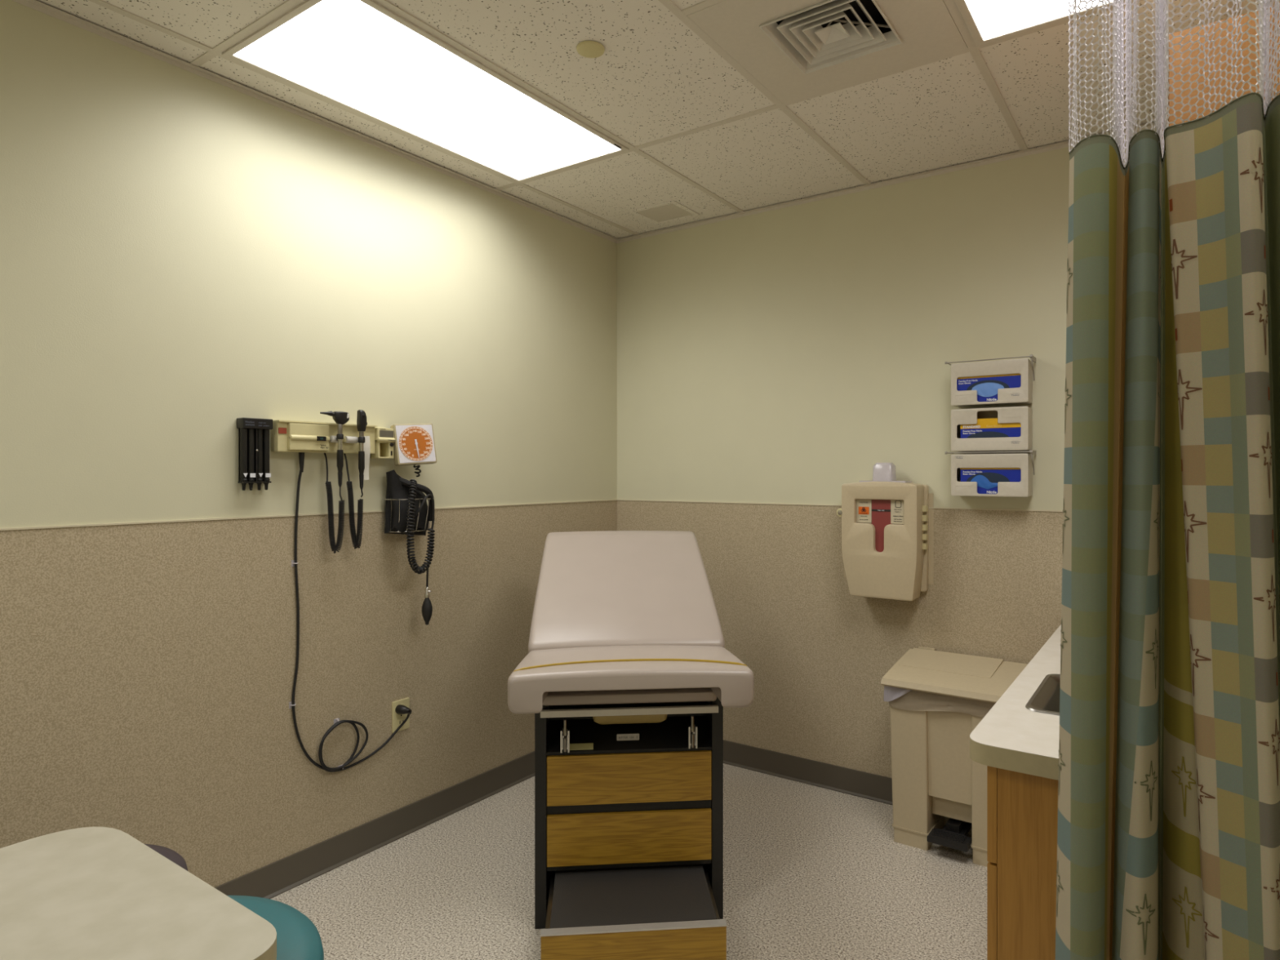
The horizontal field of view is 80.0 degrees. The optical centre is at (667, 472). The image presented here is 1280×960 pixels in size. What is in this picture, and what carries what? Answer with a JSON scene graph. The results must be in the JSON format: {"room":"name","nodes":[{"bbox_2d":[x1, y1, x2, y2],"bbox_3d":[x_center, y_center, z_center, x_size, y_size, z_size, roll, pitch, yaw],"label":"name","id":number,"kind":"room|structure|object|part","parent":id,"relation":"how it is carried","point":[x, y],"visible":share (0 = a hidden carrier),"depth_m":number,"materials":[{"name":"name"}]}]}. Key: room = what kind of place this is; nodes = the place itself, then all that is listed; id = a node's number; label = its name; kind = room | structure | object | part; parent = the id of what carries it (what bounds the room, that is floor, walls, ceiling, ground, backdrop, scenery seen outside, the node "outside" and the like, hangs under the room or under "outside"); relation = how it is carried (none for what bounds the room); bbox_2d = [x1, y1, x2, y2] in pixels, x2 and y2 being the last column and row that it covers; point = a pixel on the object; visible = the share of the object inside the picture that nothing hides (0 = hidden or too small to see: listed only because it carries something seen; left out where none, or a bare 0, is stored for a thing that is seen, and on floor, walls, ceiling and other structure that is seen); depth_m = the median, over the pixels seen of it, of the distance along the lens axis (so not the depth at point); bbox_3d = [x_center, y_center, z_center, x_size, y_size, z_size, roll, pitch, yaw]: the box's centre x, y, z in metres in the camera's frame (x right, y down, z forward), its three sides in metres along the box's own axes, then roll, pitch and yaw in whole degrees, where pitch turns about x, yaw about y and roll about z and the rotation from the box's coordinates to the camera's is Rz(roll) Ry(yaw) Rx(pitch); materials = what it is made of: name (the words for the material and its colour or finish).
{"room":"examination room","nodes":[
{"label":"examination room","id":0,"kind":"room"},
{"bbox_2d":[0,0,617,528],"bbox_3d":[-1.714,0.004,1.977,0.100,2.960,5.200,0,0,34],"label":"wall","id":1,"kind":"structure","parent":0,"point":[184,255],"depth_m":2.41,"materials":[{"name":"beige paint"}]},
{"bbox_2d":[236,417,272,490],"bbox_3d":[-1.317,-0.058,2.432,0.046,0.228,0.094,0,0,34],"label":"dispenser","id":2,"kind":"object","parent":1,"relation":"attached to","point":[253,433],"visible":1,"depth_m":2.42,"materials":[{"name":"black plastic"}]},
{"bbox_3d":[-1.333,-0.066,2.444,0.006,0.196,0.082,0,0,34],"label":"plate","id":3,"kind":"part","parent":2,"relation":"part of","materials":[{"name":"black plastic"}]},
{"bbox_2d":[238,481,271,483],"bbox_3d":[-1.317,0.031,2.432,0.034,0.005,0.088,0,0,34],"label":"shelf","id":4,"kind":"object","parent":2,"relation":"attached to","point":[238,482],"depth_m":2.41,"materials":[{"name":"black plastic"}]},
{"bbox_2d":[288,701,295,708],"bbox_3d":[-1.252,0.777,2.550,0.015,0.022,0.021,0,0,34],"label":"clip","id":5,"kind":"object","parent":1,"relation":"attached to","point":[291,704],"visible":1,"depth_m":2.55,"materials":[{"name":"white plastic"}]},
{"bbox_2d":[291,560,297,566],"bbox_3d":[-1.247,0.304,2.557,0.015,0.022,0.021,0,0,34],"label":"clip","id":6,"kind":"object","parent":1,"relation":"attached to","point":[293,563],"visible":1,"depth_m":2.55,"materials":[{"name":"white plastic"}]},
{"bbox_2d":[0,500,617,887],"bbox_3d":[-1.673,0.765,1.947,0.003,1.238,4.997,0,0,34],"label":"wainscoting","id":7,"kind":"structure","parent":1,"relation":"attached to","point":[147,670],"depth_m":2.44,"materials":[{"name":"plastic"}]},
{"bbox_2d":[271,420,395,479],"bbox_3d":[-1.147,-0.071,2.657,0.073,0.196,0.439,0,0,34],"label":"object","id":8,"kind":"object","parent":1,"relation":"attached to","point":[286,436],"depth_m":2.60,"materials":[{"name":"beige plastic"}]},
{"bbox_3d":[-1.202,-0.118,2.551,0.018,0.087,0.138,0,0,34],"label":"panel","id":9,"kind":"part","parent":8,"relation":"part of","materials":[{"name":"beige plastic"}]},
{"bbox_3d":[-1.198,-0.114,2.549,0.021,0.021,0.138,0,0,34],"label":"rail","id":10,"kind":"part","parent":8,"relation":"part of","materials":[{"name":"beige plastic"}]},
{"bbox_2d":[320,410,349,553],"bbox_3d":[-1.156,0.035,2.608,0.079,0.487,0.100,0,0,34],"label":"otoscope","id":11,"kind":"object","parent":8,"relation":"hanging from","point":[340,418],"visible":1,"depth_m":2.61,"materials":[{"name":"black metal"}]},
{"bbox_3d":[-1.149,0.105,2.622,0.077,0.348,0.025,0,0,1],"label":"coiled cord","id":12,"kind":"part","parent":11,"relation":"part of","materials":[{"name":"black rubber"}]},
{"bbox_2d":[343,409,367,549],"bbox_3d":[-1.101,0.025,2.681,0.086,0.489,0.035,0,0,-1],"label":"ophthalmoscope","id":13,"kind":"object","parent":8,"relation":"hanging from","point":[362,423],"visible":1,"depth_m":2.67,"materials":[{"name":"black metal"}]},
{"bbox_3d":[-1.107,0.101,2.686,0.076,0.339,0.022,0,0,10],"label":"coiled cord","id":14,"kind":"part","parent":13,"relation":"part of","materials":[{"name":"black rubber"}]},
{"bbox_3d":[-1.072,-0.051,2.711,0.009,0.156,0.027,0,0,34],"label":"tape strip","id":15,"kind":"part","parent":8,"relation":"part of","materials":[{"name":"white paper"}]},
{"bbox_3d":[-1.031,-0.119,2.793,0.018,0.018,0.076,0,0,34],"label":"module rail","id":16,"kind":"part","parent":8,"relation":"part of","materials":[{"name":"beige plastic"}]},
{"bbox_2d":[333,717,339,724],"bbox_3d":[-1.161,0.877,2.683,0.015,0.021,0.022,0,0,34],"label":"clip","id":17,"kind":"object","parent":1,"relation":"attached to","point":[335,720],"visible":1,"depth_m":2.68,"materials":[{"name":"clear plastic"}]},
{"bbox_2d":[291,452,411,772],"bbox_3d":[-1.111,0.493,2.721,0.052,1.122,0.450,0,0,34],"label":"power cord","id":18,"kind":"object","parent":1,"relation":"attached to","point":[400,708],"visible":1,"depth_m":2.60,"materials":[{"name":"black rubber"}]},
{"bbox_2d":[214,751,534,898],"bbox_3d":[-1.664,1.332,1.941,0.018,0.104,4.997,0,0,34],"label":"baseboard","id":19,"kind":"structure","parent":1,"relation":"attached to","point":[275,878],"depth_m":2.80,"materials":[{"name":"rubber"}]},
{"bbox_2d":[391,697,408,733],"bbox_3d":[-1.015,0.924,2.903,0.009,0.117,0.075,0,0,34],"label":"wall outlet","id":20,"kind":"object","parent":1,"relation":"attached to","point":[397,719],"visible":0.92,"depth_m":2.89,"materials":[{"name":"beige plastic"}]},
{"bbox_2d":[397,717,404,727],"bbox_3d":[-1.013,0.953,2.901,0.002,0.034,0.032,0,0,34],"label":"socket","id":21,"kind":"object","parent":20,"relation":"attached to","point":[400,720],"depth_m":2.90,"materials":[{"name":"beige plastic"}]},
{"bbox_2d":[382,497,434,532],"bbox_3d":[-0.966,0.154,2.879,0.116,0.140,0.188,0,0,34],"label":"wire basket","id":22,"kind":"object","parent":1,"relation":"attached to","point":[428,499],"visible":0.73,"depth_m":2.83,"materials":[{"name":"black metal"}]},
{"bbox_2d":[384,469,435,625],"bbox_3d":[-0.959,0.285,2.873,0.127,0.591,0.172,0,0,23],"label":"blood pressure cuff","id":23,"kind":"object","parent":22,"relation":"in","point":[397,487],"visible":0.99,"depth_m":2.83,"materials":[{"name":"fabric"}]},
{"bbox_3d":[-0.916,0.526,2.905,0.040,0.108,0.040,0,0,34],"label":"bulb","id":24,"kind":"part","parent":23,"relation":"part of","materials":[{"name":"black rubber"}]},
{"bbox_2d":[390,423,436,476],"bbox_3d":[-0.971,-0.085,2.892,0.162,0.205,0.110,0,0,-42],"label":"pressure gauge","id":25,"kind":"object","parent":1,"relation":"attached to","point":[414,444],"visible":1,"depth_m":2.86,"materials":[{"name":"plastic"}]},
{"bbox_3d":[-0.945,-0.108,2.863,0.149,0.148,0.020,0,0,-42],"label":"dial plate","id":26,"kind":"part","parent":25,"relation":"part of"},
{"bbox_2d":[0,499,1062,530],"bbox_3d":[-0.541,0.144,1.178,2.740,0.005,5.000,0,0,34],"label":"trim","id":27,"kind":"structure","parent":1,"relation":"attached to","point":[256,517],"depth_m":2.83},
{"bbox_2d":[12,0,1155,243],"bbox_3d":[-0.541,-1.213,1.178,2.740,0.016,5.000,0,0,34],"label":"trim","id":28,"kind":"structure","parent":1,"relation":"attached to","point":[36,5],"depth_m":2.89,"materials":[{"name":"white metal"}]},
{"bbox_2d":[88,0,1239,235],"bbox_3d":[-0.541,-1.224,1.178,2.740,0.004,5.000,0,0,34],"label":"grid","id":29,"kind":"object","parent":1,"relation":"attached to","point":[288,5],"depth_m":2.32,"materials":[{"name":"white metal"}]},
{"bbox_2d":[270,763,986,959],"bbox_3d":[-0.541,1.435,1.178,2.740,0.100,5.000,0,0,34],"label":"floor","id":30,"kind":"structure","parent":0,"point":[811,872],"depth_m":2.52,"materials":[{"name":"plastic"}]},
{"bbox_2d":[0,826,276,959],"bbox_3d":[-1.072,1.014,0.822,0.662,0.740,1.012,0,0,34],"label":"desk","id":31,"kind":"object","parent":30,"relation":"on","point":[87,893],"visible":1,"depth_m":1.12,"materials":[{"name":"laminate"}]},
{"bbox_2d":[144,844,188,871],"bbox_3d":[-1.337,1.152,1.696,0.464,0.463,0.456,0,0,34],"label":"seat","id":32,"kind":"object","parent":30,"relation":"on","point":[168,853],"visible":0.13,"depth_m":1.85,"materials":[{"name":"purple plastic"}]},
{"bbox_2d":[227,895,324,959],"bbox_3d":[-0.746,1.047,1.076,0.479,0.673,0.472,0,0,34],"label":"stool","id":33,"kind":"object","parent":30,"relation":"on","point":[298,938],"visible":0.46,"depth_m":1.20,"materials":[{"name":"teal leather"}]},
{"bbox_2d":[507,530,753,959],"bbox_3d":[-0.142,0.814,2.632,0.700,1.142,1.179,0,0,-5],"label":"exam table","id":34,"kind":"object","parent":30,"relation":"on","point":[628,656],"visible":1,"depth_m":2.33,"materials":[{"name":"leather"}]},
{"bbox_3d":[-0.422,1.002,2.712,0.034,0.766,0.800,0,0,-5],"label":"panel","id":35,"kind":"part","parent":34,"relation":"part of","materials":[{"name":"black plastic"}]},
{"bbox_2d":[569,742,593,750],"bbox_3d":[-0.266,0.842,2.342,0.076,0.012,0.024,0,0,-5],"label":"paper slip","id":36,"kind":"object","parent":34,"relation":"on","point":[588,745],"visible":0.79,"depth_m":2.34,"materials":[{"name":"beige paper"}]},
{"bbox_2d":[528,530,724,653],"bbox_3d":[-0.163,0.440,2.859,0.652,0.394,0.724,0,0,-5],"label":"cushion","id":37,"kind":"object","parent":34,"relation":"on","point":[601,588],"depth_m":2.75,"materials":[{"name":"leather"}]},
{"bbox_3d":[-0.123,0.822,2.367,0.070,0.020,0.001,0,0,-5],"label":"name plate","id":38,"kind":"part","parent":34,"relation":"part of","materials":[{"name":"silver metal"}]},
{"bbox_2d":[549,701,709,709],"bbox_3d":[-0.120,0.725,2.392,0.490,0.010,0.132,0,0,-5],"label":"tray","id":39,"kind":"object","parent":34,"relation":"on","point":[679,704],"depth_m":2.34,"materials":[{"name":"black metal"}]},
{"bbox_3d":[-0.117,1.206,2.357,0.507,0.017,0.022,0,0,-5],"label":"rail","id":40,"kind":"part","parent":34,"relation":"part of","materials":[{"name":"black metal"}]},
{"bbox_3d":[-0.117,1.028,2.357,0.507,0.030,0.022,0,0,-5],"label":"rail","id":41,"kind":"part","parent":34,"relation":"part of","materials":[{"name":"black metal"}]},
{"bbox_3d":[-0.116,1.120,2.343,0.503,0.152,0.018,0,0,-5],"label":"drawer","id":42,"kind":"part","parent":34,"relation":"part of","materials":[{"name":"brown wood"}]},
{"bbox_3d":[-0.116,0.938,2.343,0.503,0.149,0.018,0,0,-5],"label":"drawer","id":43,"kind":"part","parent":34,"relation":"part of","materials":[{"name":"brown wood"}]},
{"bbox_2d":[542,687,716,706],"bbox_3d":[-0.120,0.690,2.389,0.536,0.034,0.138,0,0,-5],"label":"tray","id":44,"kind":"object","parent":34,"relation":"on","point":[673,696],"depth_m":2.33,"materials":[{"name":"plastic"}]},
{"bbox_2d":[507,644,753,713],"bbox_3d":[-0.115,0.616,2.336,0.700,0.118,0.375,0,0,-5],"label":"seat cushion","id":45,"kind":"object","parent":34,"relation":"on","point":[548,673],"depth_m":2.19,"materials":[{"name":"leather"}]},
{"bbox_3d":[-0.090,1.229,2.058,0.500,0.004,0.026,0,0,-5],"label":"step trim","id":46,"kind":"part","parent":34,"relation":"part of","materials":[{"name":"silver metal"}]},
{"bbox_3d":[0.118,1.002,2.761,0.034,0.766,0.800,0,0,-5],"label":"panel","id":47,"kind":"part","parent":34,"relation":"part of","materials":[{"name":"black plastic"}]},
{"bbox_2d":[880,646,1027,866],"bbox_3d":[1.085,1.048,2.864,0.454,0.672,0.368,0,0,34],"label":"pedal bin","id":48,"kind":"object","parent":30,"relation":"on","point":[940,793],"visible":0.76,"depth_m":2.79,"materials":[{"name":"plastic"}]},
{"bbox_2d":[883,685,995,717],"bbox_3d":[1.075,0.835,2.861,0.432,0.084,0.330,0,0,34],"label":"liner","id":49,"kind":"object","parent":48,"relation":"in","point":[898,698],"visible":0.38,"depth_m":2.76,"materials":[{"name":"white plastic"}]},
{"bbox_3d":[1.093,1.007,2.860,0.168,0.355,0.292,0,0,34],"label":"panel","id":50,"kind":"part","parent":48,"relation":"part of","materials":[{"name":"plastic"}]},
{"bbox_3d":[1.049,1.226,2.796,0.152,0.082,0.013,0,0,34],"label":"recess panel","id":51,"kind":"part","parent":48,"relation":"part of","materials":[{"name":"plastic"}]},
{"bbox_3d":[1.080,0.757,2.858,0.454,0.070,0.352,0,0,34],"label":"lid","id":52,"kind":"part","parent":48,"relation":"part of","materials":[{"name":"plastic"}]},
{"bbox_2d":[986,765,1058,959],"bbox_3d":[1.295,0.970,1.979,0.602,0.829,1.594,0,0,34],"label":"base cabinet","id":53,"kind":"object","parent":30,"relation":"on","point":[1022,808],"visible":0.21,"depth_m":1.44,"materials":[{"name":"brown wood"}]},
{"bbox_3d":[0.772,0.655,1.686,0.017,0.194,0.520,0,0,34],"label":"drawer","id":54,"kind":"part","parent":53,"relation":"part of","materials":[{"name":"brown wood"}]},
{"bbox_3d":[0.772,1.021,1.686,0.017,0.527,0.520,0,0,34],"label":"door","id":55,"kind":"part","parent":53,"relation":"part of","materials":[{"name":"brown wood"}]},
{"bbox_2d":[969,624,1061,780],"bbox_3d":[1.281,0.484,1.966,0.610,0.140,1.632,0,0,34],"label":"countertop","id":56,"kind":"structure","parent":53,"relation":"on","point":[1011,736],"depth_m":1.52,"materials":[{"name":"laminate"}]},
{"bbox_2d":[1025,673,1060,715],"bbox_3d":[1.045,0.597,1.681,0.424,0.174,0.360,0,0,34],"label":"sink","id":57,"kind":"object","parent":56,"relation":"in","point":[1046,699],"visible":0.18,"depth_m":1.78,"materials":[{"name":"metal"}]},
{"bbox_2d":[35,0,1279,239],"bbox_3d":[-0.541,-1.236,1.178,2.740,0.020,5.000,0,0,34],"label":"ceiling","id":58,"kind":"structure","parent":0,"point":[655,78],"depth_m":2.50,"materials":[{"name":"tile"}]},
{"bbox_2d":[222,0,628,182],"bbox_3d":[-0.722,-1.269,2.551,0.584,0.112,1.193,0,0,34],"label":"ceiling light","id":59,"kind":"object","parent":58,"relation":"attached to","point":[362,57],"visible":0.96,"depth_m":2.40,"materials":[{"name":"white plastic"}]},
{"bbox_2d":[576,40,604,57],"bbox_3d":[-0.223,-1.220,2.202,0.082,0.010,0.082,0,0,34],"label":"cover plate","id":60,"kind":"object","parent":58,"relation":"attached to","point":[588,49],"visible":1,"depth_m":2.19,"materials":[{"name":"beige plastic"}]},
{"bbox_2d":[629,200,700,224],"bbox_3d":[-0.012,-1.223,3.596,0.250,0.004,0.228,0,0,34],"label":"ceiling plate","id":61,"kind":"object","parent":58,"relation":"attached to","point":[672,211],"visible":1,"depth_m":3.59,"materials":[{"name":"tile"}]},
{"bbox_3d":[-0.012,-1.224,3.596,0.203,0.002,0.181,0,0,34],"label":"plate panel","id":62,"kind":"part","parent":61,"relation":"part of","materials":[{"name":"white metal"}]},
{"bbox_2d":[687,0,967,102],"bbox_3d":[0.457,-1.266,2.117,0.584,0.108,0.584,0,0,34],"label":"ceiling vent","id":63,"kind":"object","parent":58,"relation":"in","point":[795,49],"visible":1,"depth_m":2.15,"materials":[{"name":"white metal"}]},
{"bbox_3d":[0.457,-1.229,2.117,0.299,0.033,0.299,0,0,34],"label":"louver frame","id":64,"kind":"part","parent":63,"relation":"part of","materials":[{"name":"white plastic"}]},
{"bbox_2d":[954,0,1132,46],"bbox_3d":[0.790,-1.269,1.522,0.584,0.112,1.193,0,0,34],"label":"ceiling light","id":65,"kind":"object","parent":58,"relation":"attached to","point":[988,21],"visible":0.96,"depth_m":2.04,"materials":[{"name":"white plastic"}]},
{"bbox_3d":[0.790,-1.208,1.108,0.459,0.024,0.030,0,0,34],"label":"track","id":66,"kind":"object","parent":58,"relation":"attached to","visible":0},
{"bbox_2d":[1055,0,1279,959],"bbox_3d":[0.772,-0.081,1.123,0.222,2.211,0.342,0,0,-35],"label":"privacy curtain","id":67,"kind":"object","parent":66,"relation":"hanging from","point":[1168,829],"visible":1,"depth_m":1.13,"materials":[{"name":"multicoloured fabric"}]},
{"bbox_2d":[617,128,1155,510],"bbox_3d":[0.894,0.004,3.287,2.740,2.960,0.100,0,0,34],"label":"wall","id":68,"kind":"structure","parent":0,"point":[782,355],"depth_m":3.32,"materials":[{"name":"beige paint"}]},
{"bbox_2d":[723,739,892,804],"bbox_3d":[0.861,1.332,3.234,2.736,0.104,0.018,0,0,34],"label":"baseboard","id":69,"kind":"structure","parent":68,"relation":"attached to","point":[864,784],"depth_m":3.39,"materials":[{"name":"rubber"}]},
{"bbox_2d":[617,500,1062,777],"bbox_3d":[0.865,0.765,3.244,2.740,1.238,0.003,0,0,34],"label":"wainscoting","id":70,"kind":"structure","parent":68,"relation":"attached to","point":[818,654],"depth_m":3.34,"materials":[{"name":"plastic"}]},
{"bbox_2d":[836,462,933,600],"bbox_3d":[0.884,0.235,3.148,0.380,0.550,0.134,0,0,34],"label":"sharps container","id":71,"kind":"object","parent":68,"relation":"attached to","point":[887,522],"visible":1,"depth_m":3.09,"materials":[{"name":"beige plastic"}]},
{"bbox_2d":[859,502,867,519],"bbox_3d":[0.808,0.159,3.142,0.035,0.076,0.002,0,0,34],"label":"print","id":72,"kind":"object","parent":71,"relation":"attached to","point":[863,505],"depth_m":3.14},
{"bbox_3d":[0.895,0.002,3.137,0.190,0.084,0.085,0,0,34],"label":"funnel lid","id":73,"kind":"part","parent":71,"relation":"part of","materials":[{"name":"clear plastic"}]},
{"bbox_3d":[0.922,0.270,3.203,0.380,0.370,0.002,0,0,34],"label":"wall plate","id":74,"kind":"part","parent":71,"relation":"part of","materials":[{"name":"beige plastic"}]},
{"bbox_2d":[893,500,902,521],"bbox_3d":[0.925,0.155,3.063,0.040,0.086,0.001,0,0,34],"label":"print","id":75,"kind":"object","parent":71,"relation":"attached to","point":[897,504],"depth_m":3.06},
{"bbox_2d":[944,449,1035,475],"bbox_3d":[1.237,-0.036,2.924,0.312,0.092,0.106,0,0,34],"label":"rod","id":76,"kind":"object","parent":68,"relation":"attached to","point":[1032,452],"visible":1,"depth_m":2.85,"materials":[{"name":"metal"}]},
{"bbox_3d":[1.239,-0.076,2.925,0.306,0.004,0.102,0,0,34],"label":"rod","id":77,"kind":"part","parent":76,"relation":"part of","materials":[{"name":"metal"}]},
{"bbox_3d":[1.350,-0.034,2.819,0.007,0.086,0.049,0,0,34],"label":"spring arm","id":78,"kind":"part","parent":76,"relation":"part of","materials":[{"name":"metal"}]},
{"bbox_2d":[944,354,1035,380],"bbox_3d":[1.237,-0.387,2.924,0.312,0.092,0.106,0,0,34],"label":"rod","id":79,"kind":"object","parent":68,"relation":"attached to","point":[1033,358],"visible":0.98,"depth_m":2.85,"materials":[{"name":"metal"}]},
{"bbox_3d":[1.239,-0.426,2.925,0.306,0.004,0.102,0,0,34],"label":"rod","id":80,"kind":"part","parent":79,"relation":"part of","materials":[{"name":"metal"}]},
{"bbox_3d":[1.350,-0.384,2.819,0.007,0.086,0.049,0,0,34],"label":"spring arm","id":81,"kind":"part","parent":79,"relation":"part of","materials":[{"name":"metal"}]},
{"bbox_3d":[1.363,-0.423,2.841,0.004,0.018,0.100,0,0,34],"label":"arm","id":82,"kind":"part","parent":79,"relation":"part of","materials":[{"name":"metal"}]},
{"bbox_2d":[951,453,1032,497],"bbox_3d":[1.241,0.010,2.925,0.275,0.161,0.100,0,0,34],"label":"holder","id":83,"kind":"object","parent":68,"relation":"attached to","point":[1024,488],"visible":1,"depth_m":2.87,"materials":[{"name":"plastic"}]},
{"bbox_3d":[1.142,0.065,2.933,0.070,0.028,0.001,0,0,34],"label":"embossed panel","id":84,"kind":"part","parent":83,"relation":"part of","materials":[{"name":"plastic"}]},
{"bbox_2d":[960,467,1021,493],"bbox_3d":[1.252,0.027,2.917,0.234,0.116,0.089,0,0,34],"label":"glove box","id":85,"kind":"object","parent":83,"relation":"in","point":[987,479],"visible":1,"depth_m":2.89,"materials":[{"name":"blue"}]},
{"bbox_2d":[951,406,1032,451],"bbox_3d":[1.241,-0.164,2.925,0.275,0.162,0.100,0,0,34],"label":"holder","id":86,"kind":"object","parent":68,"relation":"attached to","point":[1022,415],"visible":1,"depth_m":2.88,"materials":[{"name":"plastic"}]},
{"bbox_2d":[960,417,1021,438],"bbox_3d":[1.253,-0.147,2.918,0.234,0.116,0.086,0,0,34],"label":"glove box","id":87,"kind":"object","parent":86,"relation":"in","point":[984,428],"visible":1,"depth_m":2.89,"materials":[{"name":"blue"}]},
{"bbox_3d":[1.280,-0.221,2.839,0.070,0.028,0.001,0,0,34],"label":"embossed panel","id":88,"kind":"part","parent":86,"relation":"part of","materials":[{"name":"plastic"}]},
{"bbox_2d":[951,358,1032,407],"bbox_3d":[1.241,-0.341,2.925,0.275,0.162,0.100,0,0,34],"label":"holder","id":89,"kind":"object","parent":68,"relation":"attached to","point":[1023,394],"visible":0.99,"depth_m":2.88,"materials":[{"name":"cardboard"}]},
{"bbox_3d":[1.142,-0.285,2.933,0.070,0.028,0.001,0,0,34],"label":"embossed panel","id":90,"kind":"part","parent":89,"relation":"part of","materials":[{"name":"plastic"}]},
{"bbox_2d":[956,373,1021,401],"bbox_3d":[1.243,-0.327,2.924,0.256,0.122,0.089,0,0,34],"label":"glove box","id":91,"kind":"object","parent":89,"relation":"in","point":[987,387],"visible":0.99,"depth_m":2.89,"materials":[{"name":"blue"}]},
{"bbox_3d":[0.633,0.005,0.379,0.100,2.960,5.200,0,0,34],"label":"wall","id":92,"kind":"structure","parent":0,"visible":0},
{"bbox_2d":[1162,4,1279,138],"bbox_3d":[1.458,-0.428,1.979,0.332,0.825,1.412,0,0,34],"label":"upper cabinet","id":93,"kind":"object","parent":92,"relation":"attached to","point":[1251,31],"visible":0.02,"depth_m":1.43,"materials":[{"name":"brown wood"}]},
{"bbox_3d":[1.085,-0.429,1.661,0.018,0.817,0.468,0,0,34],"label":"door","id":94,"kind":"part","parent":93,"relation":"part of","materials":[{"name":"white wood"}]}
]}

